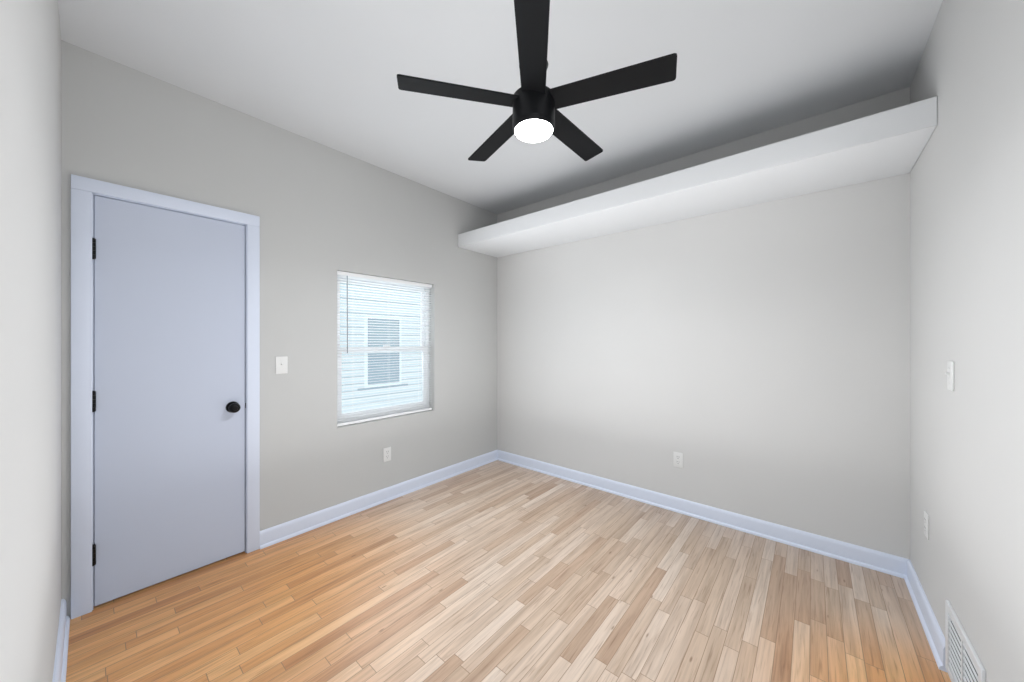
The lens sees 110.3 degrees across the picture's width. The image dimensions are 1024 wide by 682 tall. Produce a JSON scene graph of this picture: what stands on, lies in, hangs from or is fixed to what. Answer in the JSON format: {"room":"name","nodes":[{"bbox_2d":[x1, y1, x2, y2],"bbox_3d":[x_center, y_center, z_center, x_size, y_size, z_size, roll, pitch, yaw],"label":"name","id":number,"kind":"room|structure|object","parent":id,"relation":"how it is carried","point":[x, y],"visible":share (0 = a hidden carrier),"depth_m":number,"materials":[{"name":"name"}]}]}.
{"room":"empty bedroom","nodes":[
{"label":"empty bedroom","id":0,"kind":"room"},
{"bbox_2d":[0,0,60,681],"bbox_3d":[-0.971,-0.047,0.616,3.100,2.724,0.140,0,0,40],"label":"wall","id":1,"kind":"structure","parent":0,"point":[30,318],"depth_m":0.80,"materials":[{"name":"paint"}]},
{"bbox_2d":[52,599,69,681],"bbox_3d":[-0.917,1.262,0.679,3.100,0.105,0.026,0,0,40],"label":"baseboard","id":2,"kind":"structure","parent":1,"relation":"attached to","point":[60,664],"depth_m":1.46,"materials":[{"name":"white wood"}]},
{"bbox_2d":[61,40,496,617],"bbox_3d":[-1.191,-0.047,2.867,0.140,2.724,3.296,0,0,40],"label":"wall","id":3,"kind":"structure","parent":0,"point":[325,214],"depth_m":2.47,"materials":[{"name":"paint"}]},
{"bbox_2d":[71,174,259,618],"bbox_3d":[-1.896,0.263,2.017,0.158,2.102,0.752,0,0,40],"label":"door frame","id":4,"kind":"structure","parent":3,"relation":"attached to","point":[84,190],"depth_m":1.73,"materials":[{"name":"white wood"}]},
{"bbox_2d":[92,195,245,605],"bbox_3d":[-1.841,0.294,1.966,0.102,2.018,0.620,0,0,40],"label":"door","id":5,"kind":"structure","parent":3,"relation":"in","point":[168,402],"depth_m":1.94,"materials":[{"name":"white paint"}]},
{"bbox_2d":[276,356,287,373],"bbox_3d":[-1.520,0.160,2.355,0.017,0.114,0.070,0,0,40],"label":"light switch","id":6,"kind":"object","parent":3,"relation":"attached to","point":[282,365],"visible":1,"depth_m":2.36,"materials":[{"name":"white plastic"}]},
{"bbox_2d":[260,450,495,548],"bbox_3d":[-0.891,1.262,3.094,0.026,0.105,2.191,0,0,40],"label":"baseboard","id":7,"kind":"structure","parent":3,"relation":"attached to","point":[270,536],"depth_m":2.77,"materials":[{"name":"white wood"}]},
{"bbox_2d":[337,275,428,423],"bbox_3d":[-1.082,0.060,3.040,0.063,1.174,0.887,0,0,40],"label":"window","id":8,"kind":"structure","parent":3,"relation":"in","point":[388,407],"depth_m":3.02,"materials":[{"name":"white plastic"}]},
{"bbox_2d":[337,271,431,426],"bbox_3d":[-1.032,0.058,2.998,0.041,1.166,0.871,0,0,40],"label":"window blind","id":9,"kind":"object","parent":8,"relation":"attached to","point":[378,279],"visible":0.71,"depth_m":2.95,"materials":[{"name":"white plastic"}]},
{"bbox_2d":[383,447,390,461],"bbox_3d":[-1.030,0.937,2.943,0.007,0.114,0.070,0,0,40],"label":"electrical outlet","id":10,"kind":"object","parent":3,"relation":"attached to","point":[386,454],"visible":1,"depth_m":2.94,"materials":[{"name":"white plastic"}]},
{"bbox_2d":[58,0,942,213],"bbox_3d":[0.047,-1.459,1.822,3.380,0.100,3.296,0,0,40],"label":"ceiling","id":11,"kind":"structure","parent":0,"point":[324,72],"depth_m":1.82,"materials":[{"name":"paint"}]},
{"bbox_2d":[397,0,676,161],"bbox_3d":[0.141,-1.234,1.860,1.298,0.351,1.236,0,0,40],"label":"ceiling fan","id":12,"kind":"object","parent":11,"relation":"hanging from","point":[534,101],"visible":1,"depth_m":1.71,"materials":[{"name":"black metal"}]},
{"bbox_2d":[66,460,950,681],"bbox_3d":[0.047,1.365,1.822,3.380,0.100,3.296,0,0,40],"label":"floor","id":13,"kind":"structure","parent":0,"point":[497,571],"depth_m":1.76,"materials":[{"name":"brown wood"}]},
{"bbox_2d":[497,87,909,558],"bbox_3d":[1.065,-0.047,3.027,3.100,2.724,0.140,0,0,40],"label":"wall","id":14,"kind":"structure","parent":0,"point":[753,361],"depth_m":2.50,"materials":[{"name":"paint"}]},
{"bbox_2d":[673,452,682,467],"bbox_3d":[1.281,0.917,2.748,0.070,0.114,0.007,0,0,40],"label":"electrical outlet","id":15,"kind":"object","parent":14,"relation":"attached to","point":[677,459],"visible":1,"depth_m":2.75,"materials":[{"name":"white plastic"}]},
{"bbox_2d":[458,96,937,256],"bbox_3d":[0.834,-0.993,2.754,3.100,0.128,0.576,0,0,40],"label":"wall ledge","id":16,"kind":"object","parent":14,"relation":"attached to","point":[887,144],"depth_m":2.13,"materials":[{"name":"paint"}]},
{"bbox_2d":[496,450,902,576],"bbox_3d":[1.012,1.262,2.964,3.100,0.105,0.026,0,0,40],"label":"baseboard","id":17,"kind":"structure","parent":14,"relation":"attached to","point":[891,564],"depth_m":2.51,"materials":[{"name":"white wood"}]},
{"bbox_2d":[910,0,1023,681],"bbox_3d":[1.285,-0.047,0.777,0.140,2.724,3.296,0,0,40],"label":"wall","id":18,"kind":"structure","parent":0,"point":[967,315],"depth_m":1.20,"materials":[{"name":"paint"}]},
{"bbox_2d":[900,558,947,672],"bbox_3d":[1.942,1.262,1.684,0.026,0.105,0.691,0,0,40],"label":"baseboard","id":19,"kind":"structure","parent":18,"relation":"attached to","point":[933,632],"depth_m":1.64,"materials":[{"name":"white wood"}]},
{"bbox_2d":[924,510,928,539],"bbox_3d":[1.949,0.865,1.678,0.007,0.114,0.070,0,0,40],"label":"electrical outlet","id":20,"kind":"object","parent":18,"relation":"attached to","point":[926,524],"visible":1,"depth_m":1.67,"materials":[{"name":"white plastic"}]},
{"bbox_2d":[945,361,953,390],"bbox_3d":[1.697,0.135,1.387,0.017,0.114,0.070,0,0,40],"label":"light switch","id":21,"kind":"object","parent":18,"relation":"attached to","point":[949,373],"visible":1,"depth_m":1.38,"materials":[{"name":"white plastic"}]},
{"bbox_2d":[945,600,985,681],"bbox_3d":[1.595,1.160,1.260,0.010,0.270,0.395,0,0,40],"label":"air vent","id":22,"kind":"object","parent":18,"relation":"in","point":[963,663],"visible":1,"depth_m":1.30,"materials":[{"name":"white metal"}]},
{"label":"outside","id":23,"kind":"structure","parent":0,"visible":0},
{"bbox_2d":[340,283,421,412],"bbox_3d":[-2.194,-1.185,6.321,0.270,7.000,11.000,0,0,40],"label":"house","id":24,"kind":"structure","parent":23,"point":[371,371],"depth_m":6.10,"materials":[{"name":"white"}]}
]}

